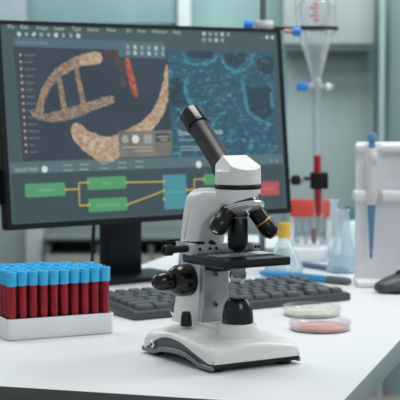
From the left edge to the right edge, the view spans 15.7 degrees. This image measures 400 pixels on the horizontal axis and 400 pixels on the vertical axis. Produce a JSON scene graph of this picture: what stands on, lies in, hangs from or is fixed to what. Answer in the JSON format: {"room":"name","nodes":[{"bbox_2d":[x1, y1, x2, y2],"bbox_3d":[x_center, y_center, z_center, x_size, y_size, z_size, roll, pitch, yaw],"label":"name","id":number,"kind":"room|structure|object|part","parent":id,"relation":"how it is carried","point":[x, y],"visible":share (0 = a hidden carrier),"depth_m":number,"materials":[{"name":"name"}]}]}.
{"room":"science laboratory","nodes":[
{"label":"science laboratory","id":0,"kind":"room"},
{"bbox_2d":[0,205,25,263],"bbox_3d":[-0.797,0.389,5.093,0.385,0.779,0.001,0,4,0],"label":"wall","id":1,"kind":"structure","parent":0,"point":[13,242],"depth_m":5.08,"materials":[{"name":"grey paint"}]},
{"bbox_2d":[49,214,281,244],"bbox_3d":[-0.158,0.085,5.040,0.883,0.243,0.040,0,4,0],"label":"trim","id":2,"kind":"structure","parent":1,"relation":"attached to","point":[276,218],"depth_m":5.02,"materials":[{"name":"grey metal"}]},
{"bbox_2d":[170,0,389,380],"bbox_3d":[0.000,-0.840,5.152,8.000,3.000,0.001,0,4,0],"label":"wall","id":3,"kind":"structure","parent":0,"point":[204,13],"depth_m":5.17,"materials":[{"name":"paint"}]},
{"bbox_2d":[0,0,27,20],"bbox_3d":[-0.695,-0.064,5.160,0.179,1.694,0.100,0,4,0],"label":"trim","id":4,"kind":"structure","parent":3,"relation":"attached to","point":[17,10],"depth_m":5.07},
{"bbox_2d":[28,0,175,24],"bbox_3d":[-0.349,-0.769,5.132,0.530,0.293,0.050,0,4,0],"label":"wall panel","id":5,"kind":"structure","parent":3,"relation":"attached to","point":[141,12],"depth_m":5.11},
{"bbox_2d":[178,0,190,25],"bbox_3d":[-0.055,-0.063,5.170,0.047,1.701,0.080,0,4,0],"label":"trim","id":6,"kind":"structure","parent":3,"relation":"attached to","point":[184,6],"depth_m":5.09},
{"bbox_2d":[285,0,374,237],"bbox_3d":[0.462,-0.062,5.185,0.312,1.711,0.050,0,4,0],"label":"wall","id":7,"kind":"structure","parent":0,"point":[346,110],"depth_m":5.14,"materials":[{"name":"grey paint"}]},
{"bbox_2d":[280,0,373,51],"bbox_3d":[0.440,-0.687,5.027,0.316,0.338,0.172,0,4,0],"label":"upper cabinet","id":8,"kind":"object","parent":7,"relation":"attached to","point":[354,19],"visible":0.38,"depth_m":4.96,"materials":[{"name":"grey"}]},
{"bbox_3d":[0.361,-0.693,4.962,0.152,0.316,0.018,0,4,0],"label":"door","id":9,"kind":"part","parent":8,"relation":"part of","materials":[{"name":"white"}]},
{"bbox_3d":[0.431,-0.612,4.953,0.010,0.070,0.014,0,4,0],"label":"handle","id":10,"kind":"part","parent":8,"relation":"part of","materials":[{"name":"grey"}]},
{"bbox_3d":[0.519,-0.693,4.962,0.152,0.316,0.018,0,4,0],"label":"door","id":11,"kind":"part","parent":8,"relation":"part of","materials":[{"name":"white"}]},
{"bbox_2d":[367,381,399,399],"bbox_3d":[0.000,0.882,2.222,8.000,0.001,6.300,0,4,0],"label":"floor","id":12,"kind":"structure","parent":0,"point":[373,396],"depth_m":4.99,"materials":[{"name":"plastic"}]},
{"bbox_2d":[26,228,48,262],"bbox_3d":[-0.545,0.378,4.892,0.058,0.609,0.200,0,4,0],"label":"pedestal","id":13,"kind":"object","parent":12,"relation":"on","point":[35,242],"visible":0.02,"depth_m":4.78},
{"bbox_2d":[44,228,256,263],"bbox_3d":[-0.160,0.391,4.943,0.698,0.576,0.420,0,4,0],"label":"bench","id":14,"kind":"object","parent":12,"relation":"on","point":[54,252],"visible":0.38,"depth_m":4.79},
{"bbox_3d":[-0.334,0.421,4.945,0.345,0.515,0.400,0,4,0],"label":"drawer","id":15,"kind":"part","parent":14,"relation":"part of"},
{"bbox_2d":[44,228,256,239],"bbox_3d":[-0.160,0.110,4.922,0.698,0.012,0.420,0,4,0],"label":"countertop","id":16,"kind":"structure","parent":14,"relation":"on","point":[56,233],"depth_m":4.82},
{"bbox_3d":[0.014,0.421,4.945,0.345,0.515,0.400,0,4,0],"label":"drawer","id":17,"kind":"part","parent":14,"relation":"part of","materials":[{"name":"white"}]},
{"bbox_2d":[0,234,399,399],"bbox_3d":[0.096,0.506,2.290,0.560,0.740,1.620,1,4,16],"label":"desk","id":18,"kind":"object","parent":12,"relation":"on","point":[351,364],"visible":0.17,"depth_m":1.64,"materials":[{"name":"white laminate"}]},
{"bbox_2d":[0,311,112,340],"bbox_3d":[-0.195,0.154,1.855,0.142,0.026,0.106,-2,5,-25],"label":"test tube rack","id":19,"kind":"object","parent":18,"relation":"on","point":[101,323],"visible":0.74,"depth_m":1.80,"materials":[{"name":"white plastic"}]},
{"bbox_2d":[0,267,6,316],"bbox_3d":[-0.250,0.126,1.824,0.013,0.081,0.013,-1,4,-18],"label":"tube","id":20,"kind":"object","parent":19,"relation":"in","point":[0,267],"visible":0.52,"depth_m":1.82,"materials":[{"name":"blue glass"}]},
{"bbox_2d":[0,269,9,317],"bbox_3d":[-0.244,0.127,1.812,0.013,0.081,0.013,-1,4,-13],"label":"tube","id":21,"kind":"object","parent":19,"relation":"in","point":[1,270],"visible":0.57,"depth_m":1.81,"materials":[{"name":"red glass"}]},
{"bbox_2d":[3,270,12,319],"bbox_3d":[-0.238,0.127,1.799,0.013,0.081,0.013,-1,4,-16],"label":"tube","id":22,"kind":"object","parent":19,"relation":"in","point":[4,271],"visible":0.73,"depth_m":1.79,"materials":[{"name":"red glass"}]},
{"bbox_2d":[6,271,16,319],"bbox_3d":[-0.232,0.129,1.787,0.013,0.081,0.013,3,5,38],"label":"tube","id":23,"kind":"object","parent":19,"relation":"in","point":[11,277],"visible":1,"depth_m":1.78,"materials":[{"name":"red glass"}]},
{"bbox_2d":[13,269,23,318],"bbox_3d":[-0.225,0.127,1.805,0.013,0.081,0.013,-1,4,-10],"label":"tube","id":24,"kind":"object","parent":19,"relation":"in","point":[15,270],"visible":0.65,"depth_m":1.80,"materials":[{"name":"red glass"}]},
{"bbox_2d":[17,271,27,318],"bbox_3d":[-0.220,0.128,1.793,0.013,0.081,0.013,-2,5,-25],"label":"tube","id":25,"kind":"object","parent":19,"relation":"in","point":[22,280],"visible":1,"depth_m":1.79,"materials":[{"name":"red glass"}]},
{"bbox_2d":[24,269,32,318],"bbox_3d":[-0.213,0.127,1.811,0.013,0.081,0.013,-4,6,-40],"label":"tube","id":26,"kind":"object","parent":19,"relation":"in","point":[27,286],"visible":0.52,"depth_m":1.81,"materials":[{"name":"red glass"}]},
{"bbox_2d":[27,270,37,317],"bbox_3d":[-0.207,0.128,1.799,0.013,0.081,0.013,-3,5,-36],"label":"tube","id":27,"kind":"object","parent":19,"relation":"in","point":[32,275],"visible":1,"depth_m":1.79,"materials":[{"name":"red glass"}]},
{"bbox_2d":[34,268,44,317],"bbox_3d":[-0.201,0.127,1.817,0.013,0.081,0.013,-1,4,-11],"label":"tube","id":28,"kind":"object","parent":19,"relation":"in","point":[38,302],"visible":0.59,"depth_m":1.81,"materials":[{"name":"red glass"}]},
{"bbox_2d":[38,270,48,317],"bbox_3d":[-0.195,0.128,1.805,0.013,0.081,0.013,0,4,6],"label":"tube","id":29,"kind":"object","parent":19,"relation":"in","point":[43,275],"visible":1,"depth_m":1.80,"materials":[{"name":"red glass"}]},
{"bbox_2d":[45,268,54,316],"bbox_3d":[-0.188,0.126,1.823,0.013,0.081,0.013,-2,5,-20],"label":"tube","id":30,"kind":"object","parent":19,"relation":"in","point":[48,285],"visible":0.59,"depth_m":1.82,"materials":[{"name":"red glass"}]},
{"bbox_2d":[48,269,58,316],"bbox_3d":[-0.182,0.127,1.810,0.013,0.081,0.013,3,5,31],"label":"tube","id":31,"kind":"object","parent":19,"relation":"in","point":[53,273],"visible":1,"depth_m":1.80,"materials":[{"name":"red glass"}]},
{"bbox_2d":[55,267,64,315],"bbox_3d":[-0.176,0.125,1.829,0.013,0.081,0.013,-3,5,-38],"label":"tube","id":32,"kind":"object","parent":19,"relation":"in","point":[57,268],"visible":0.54,"depth_m":1.82,"materials":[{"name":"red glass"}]},
{"bbox_2d":[59,269,68,315],"bbox_3d":[-0.170,0.127,1.816,0.013,0.081,0.013,-3,5,-31],"label":"tube","id":33,"kind":"object","parent":19,"relation":"in","point":[63,273],"visible":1,"depth_m":1.81,"materials":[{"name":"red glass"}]},
{"bbox_2d":[65,267,75,315],"bbox_3d":[-0.164,0.125,1.835,0.013,0.081,0.013,-2,5,-22],"label":"tube","id":34,"kind":"object","parent":19,"relation":"in","point":[69,291],"visible":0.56,"depth_m":1.83,"materials":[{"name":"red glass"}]},
{"bbox_2d":[69,268,79,314],"bbox_3d":[-0.158,0.126,1.822,0.013,0.081,0.013,-1,4,-14],"label":"tube","id":35,"kind":"object","parent":19,"relation":"in","point":[74,273],"visible":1,"depth_m":1.82,"materials":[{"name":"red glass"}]},
{"bbox_2d":[76,266,85,314],"bbox_3d":[-0.151,0.125,1.841,0.013,0.081,0.013,1,5,19],"label":"tube","id":36,"kind":"object","parent":19,"relation":"in","point":[79,267],"visible":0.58,"depth_m":1.84,"materials":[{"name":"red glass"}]},
{"bbox_2d":[80,268,89,314],"bbox_3d":[-0.145,0.126,1.828,0.013,0.081,0.013,1,4,13],"label":"tube","id":37,"kind":"object","parent":19,"relation":"in","point":[84,272],"visible":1,"depth_m":1.82,"materials":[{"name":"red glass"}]},
{"bbox_2d":[86,265,95,313],"bbox_3d":[-0.139,0.124,1.846,0.013,0.081,0.013,3,5,33],"label":"tube","id":38,"kind":"object","parent":19,"relation":"in","point":[88,266],"visible":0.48,"depth_m":1.84,"materials":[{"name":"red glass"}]},
{"bbox_2d":[90,267,99,313],"bbox_3d":[-0.133,0.125,1.834,0.013,0.081,0.013,3,5,34],"label":"tube","id":39,"kind":"object","parent":19,"relation":"in","point":[94,271],"visible":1,"depth_m":1.83,"materials":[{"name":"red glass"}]},
{"bbox_2d":[96,265,104,312],"bbox_3d":[-0.127,0.124,1.852,0.013,0.081,0.013,-2,5,-21],"label":"tube","id":40,"kind":"object","parent":19,"relation":"in","point":[97,265],"visible":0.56,"depth_m":1.85,"materials":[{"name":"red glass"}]},
{"bbox_2d":[100,266,109,312],"bbox_3d":[-0.121,0.125,1.840,0.013,0.081,0.013,4,6,44],"label":"tube","id":41,"kind":"object","parent":19,"relation":"in","point":[104,270],"visible":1,"depth_m":1.83,"materials":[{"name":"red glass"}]},
{"bbox_2d":[0,20,291,284],"bbox_3d":[-0.106,-0.075,2.346,0.548,0.411,0.133,-3,5,-36],"label":"monitor","id":42,"kind":"object","parent":18,"relation":"on","point":[92,131],"visible":0.97,"depth_m":2.28,"materials":[{"name":"black plastic"}]},
{"bbox_2d":[142,105,299,371],"bbox_3d":[0.015,0.037,1.652,0.139,0.290,0.163,-3,5,-31],"label":"microscope","id":43,"kind":"object","parent":18,"relation":"on","point":[216,331],"visible":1,"depth_m":1.62,"materials":[{"name":"white metal"}]},
{"bbox_2d":[150,341,155,347],"bbox_3d":[-0.055,0.167,1.682,0.004,0.009,0.009,-3,5,-31],"label":"power socket","id":44,"kind":"object","parent":43,"relation":"attached to","point":[152,343],"depth_m":1.68,"materials":[{"name":"silver metal"}]},
{"bbox_3d":[-0.043,0.094,1.658,0.025,0.023,0.023,-3,5,-31],"label":"fine focus knob","id":45,"kind":"part","parent":43,"relation":"part of","materials":[{"name":"black plastic"}]},
{"bbox_3d":[-0.033,0.045,1.633,0.023,0.002,0.002,-3,5,-31],"label":"traverse rod","id":46,"kind":"part","parent":43,"relation":"part of","materials":[{"name":"silver metal"}]},
{"bbox_3d":[-0.023,0.055,1.621,0.020,0.008,0.008,-3,5,-31],"label":"traverse knob","id":47,"kind":"part","parent":43,"relation":"part of","materials":[{"name":"black plastic"}]},
{"bbox_3d":[-0.022,0.093,1.671,0.026,0.038,0.038,-3,5,-31],"label":"coarse focus knob","id":48,"kind":"part","parent":43,"relation":"part of","materials":[{"name":"black plastic"}]},
{"bbox_3d":[-0.016,0.135,1.657,0.014,0.017,0.014,-3,5,-31],"label":"brightness knob","id":49,"kind":"part","parent":43,"relation":"part of","materials":[{"name":"black plastic"}]},
{"bbox_3d":[0.011,0.065,1.673,0.036,0.159,0.128,-3,5,-31],"label":"arm","id":50,"kind":"part","parent":43,"relation":"part of"},
{"bbox_3d":[0.016,0.102,1.667,0.034,0.084,0.009,-3,5,-31],"label":"slide plate","id":51,"kind":"part","parent":43,"relation":"part of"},
{"bbox_3d":[0.023,0.164,1.667,0.114,0.025,0.154,-3,5,-31],"label":"trim","id":52,"kind":"part","parent":43,"relation":"part of","materials":[{"name":"white plastic"}]},
{"bbox_2d":[217,296,258,338],"bbox_3d":[0.042,0.131,1.627,0.049,0.046,0.049,0,4,0],"label":"lamp","id":53,"kind":"object","parent":43,"relation":"on","point":[237,322],"depth_m":1.61,"materials":[{"name":"black plastic"}]},
{"bbox_2d":[207,251,273,257],"bbox_3d":[0.046,0.061,1.624,0.074,0.001,0.025,-3,5,-31],"label":"slide","id":54,"kind":"object","parent":43,"relation":"on","point":[253,252],"visible":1,"depth_m":1.63,"materials":[{"name":"white"}]},
{"bbox_2d":[109,275,350,319],"bbox_3d":[0.034,0.137,2.084,0.362,0.025,0.129,-3,5,-32],"label":"keyboard","id":55,"kind":"object","parent":18,"relation":"on","point":[144,303],"visible":0.69,"depth_m":2.06,"materials":[{"name":"black plastic"}]},
{"bbox_2d":[264,222,303,272],"bbox_3d":[0.143,0.080,2.461,0.068,0.083,0.068,0,4,0],"label":"flask","id":56,"kind":"object","parent":18,"relation":"on","point":[284,228],"visible":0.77,"depth_m":2.45,"materials":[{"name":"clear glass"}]},
{"bbox_3d":[0.143,0.080,2.461,0.068,0.083,0.068,0,4,0],"label":"flask glass","id":57,"kind":"part","parent":56,"relation":"part of","materials":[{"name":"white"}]},
{"bbox_2d":[243,0,338,257],"bbox_3d":[0.166,-0.183,2.654,0.174,0.580,0.120,0,4,0],"label":"stand","id":58,"kind":"object","parent":18,"relation":"on","point":[317,180],"visible":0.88,"depth_m":2.64,"materials":[{"name":"metal"}]},
{"bbox_3d":[0.088,-0.319,2.638,0.018,0.022,0.021,0,4,0],"label":"knob","id":59,"kind":"part","parent":58,"relation":"part of","materials":[{"name":"blue plastic"}]},
{"bbox_3d":[0.115,-0.188,2.653,0.011,0.570,0.011,-4,6,-45],"label":"rod","id":60,"kind":"part","parent":58,"relation":"part of","materials":[{"name":"grey metal"}]},
{"bbox_3d":[0.174,-0.303,2.609,0.016,0.017,0.017,0,4,0],"label":"knob","id":61,"kind":"part","parent":58,"relation":"part of","materials":[{"name":"blue plastic"}]},
{"bbox_2d":[294,0,335,154],"bbox_3d":[0.209,-0.286,2.646,0.077,0.419,0.077,0,4,0],"label":"funnel","id":62,"kind":"object","parent":58,"relation":"attached to","point":[297,3],"visible":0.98,"depth_m":2.66,"materials":[{"name":"clear glass"}]},
{"bbox_3d":[0.187,-0.207,2.648,0.021,0.016,0.013,0,4,0],"label":"stopcock handle","id":63,"kind":"part","parent":62,"relation":"part of","materials":[{"name":"blue plastic"}]},
{"bbox_3d":[0.209,-0.355,2.641,0.077,0.279,0.077,0,4,0],"label":"funnel bulb","id":64,"kind":"part","parent":62,"relation":"part of","materials":[{"name":"clear glass"}]},
{"bbox_3d":[0.214,-0.135,2.658,0.013,0.116,0.011,-1,4,-9],"label":"stem","id":65,"kind":"part","parent":62,"relation":"part of","materials":[{"name":"clear glass"}]},
{"bbox_2d":[313,155,321,216],"bbox_3d":[0.215,-0.079,2.662,0.023,0.224,0.018,0,4,0],"label":"tube","id":66,"kind":"object","parent":58,"relation":"attached to","point":[317,164],"visible":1,"depth_m":2.66,"materials":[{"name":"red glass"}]},
{"bbox_2d":[259,270,351,284],"bbox_3d":[0.168,0.125,2.350,0.179,0.012,0.012,4,6,40],"label":"marker pen","id":67,"kind":"object","parent":18,"relation":"on","point":[268,273],"visible":0.94,"depth_m":2.33,"materials":[{"name":"blue plastic"}]},
{"bbox_2d":[287,246,328,261],"bbox_3d":[0.196,0.098,2.626,0.070,0.025,0.040,-1,4,-8],"label":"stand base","id":68,"kind":"object","parent":18,"relation":"on","point":[315,253],"visible":0.86,"depth_m":2.61,"materials":[{"name":"grey plastic"}]},
{"bbox_2d":[290,199,329,247],"bbox_3d":[0.215,0.047,2.831,0.076,0.096,0.038,0,4,0],"label":"tube rack","id":69,"kind":"object","parent":18,"relation":"on","point":[300,208],"visible":0.68,"depth_m":2.81,"materials":[{"name":"plastic"}]},
{"bbox_3d":[0.181,0.060,2.832,0.006,0.055,0.030,0,4,0],"label":"post","id":70,"kind":"part","parent":69,"relation":"part of","materials":[{"name":"white plastic"}]},
{"bbox_2d":[294,198,301,243],"bbox_3d":[0.191,0.041,2.831,0.014,0.090,0.014,0,4,0],"label":"test tube","id":71,"kind":"object","parent":69,"relation":"in","point":[295,198],"visible":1,"depth_m":2.84,"materials":[{"name":"white"}]},
{"bbox_2d":[302,198,309,243],"bbox_3d":[0.207,0.041,2.831,0.014,0.090,0.014,0,4,0],"label":"test tube","id":72,"kind":"object","parent":69,"relation":"in","point":[303,198],"visible":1,"depth_m":2.83,"materials":[{"name":"white"}]},
{"bbox_3d":[0.215,0.091,2.835,0.076,0.008,0.038,0,4,0],"label":"plate","id":73,"kind":"part","parent":69,"relation":"part of","materials":[{"name":"white plastic"}]},
{"bbox_3d":[0.215,0.015,2.829,0.076,0.033,0.038,0,4,0],"label":"plate","id":74,"kind":"part","parent":69,"relation":"part of","materials":[{"name":"red plastic"}]},
{"bbox_2d":[310,198,316,243],"bbox_3d":[0.223,0.041,2.831,0.014,0.090,0.014,0,4,0],"label":"test tube","id":75,"kind":"object","parent":69,"relation":"in","point":[313,231],"visible":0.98,"depth_m":2.83,"materials":[{"name":"white"}]},
{"bbox_2d":[318,198,325,243],"bbox_3d":[0.238,0.041,2.831,0.014,0.090,0.014,0,4,0],"label":"test tube","id":76,"kind":"object","parent":69,"relation":"in","point":[324,198],"visible":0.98,"depth_m":2.84,"materials":[{"name":"white"}]},
{"bbox_3d":[0.249,0.060,2.832,0.006,0.055,0.030,0,4,0],"label":"post","id":77,"kind":"part","parent":69,"relation":"part of","materials":[{"name":"plastic"}]},
{"bbox_2d":[285,307,339,317],"bbox_3d":[0.154,0.151,1.988,0.080,0.013,0.080,0,4,0],"label":"petri dish","id":78,"kind":"object","parent":18,"relation":"on","point":[305,312],"visible":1,"depth_m":1.98,"materials":[{"name":"clear glass"}]},
{"bbox_2d":[291,321,348,332],"bbox_3d":[0.154,0.160,1.867,0.080,0.013,0.080,0,4,0],"label":"petri dish","id":79,"kind":"object","parent":18,"relation":"on","point":[304,326],"visible":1,"depth_m":1.86,"materials":[{"name":"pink glass"}]},
{"bbox_2d":[300,262,348,271],"bbox_3d":[0.212,0.115,2.488,0.010,0.010,0.117,-3,5,-37],"label":"ballpoint pen","id":80,"kind":"object","parent":18,"relation":"on","point":[305,264],"visible":0.92,"depth_m":2.48,"materials":[{"name":"blue"}]},
{"bbox_2d":[325,200,342,262],"bbox_3d":[0.241,0.055,2.604,0.033,0.113,0.029,0,4,0],"label":"cylinder","id":81,"kind":"object","parent":18,"relation":"on","point":[332,260],"visible":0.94,"depth_m":2.60,"materials":[{"name":"clear glass"}]},
{"bbox_2d":[326,210,354,272],"bbox_3d":[0.243,0.069,2.460,0.057,0.106,0.057,0,4,0],"label":"flask","id":82,"kind":"object","parent":18,"relation":"on","point":[350,270],"visible":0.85,"depth_m":2.46,"materials":[{"name":"clear glass"}]},
{"bbox_2d":[341,205,354,257],"bbox_3d":[0.277,0.059,2.675,0.033,0.096,0.033,0,4,0],"label":"bottle","id":83,"kind":"object","parent":18,"relation":"on","point":[347,247],"visible":0.88,"depth_m":2.66,"materials":[{"name":"teal"}]},
{"bbox_2d":[352,142,399,287],"bbox_3d":[0.320,0.022,2.294,0.156,0.226,0.075,0,4,0],"label":"stand","id":84,"kind":"object","parent":18,"relation":"on","point":[384,262],"visible":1,"depth_m":2.30,"materials":[{"name":"white plastic"}]},
{"bbox_2d":[366,133,377,257],"bbox_3d":[0.269,-0.007,2.274,0.018,0.197,0.020,0,4,0],"label":"pipette","id":85,"kind":"object","parent":84,"relation":"hanging from","point":[372,156],"visible":1,"depth_m":2.27,"materials":[{"name":"blue"}]},
{"bbox_2d":[374,270,399,294],"bbox_3d":[0.325,0.123,2.224,0.115,0.034,0.058,-2,5,-20],"label":"computer mouse","id":86,"kind":"object","parent":18,"relation":"on","point":[390,284],"visible":1,"depth_m":2.19,"materials":[{"name":"black plastic"}]},
{"bbox_2d":[376,0,399,397],"bbox_3d":[0.844,-0.057,4.939,0.474,1.645,0.060,0,4,0],"label":"window","id":87,"kind":"structure","parent":0,"point":[393,379],"depth_m":4.93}
]}

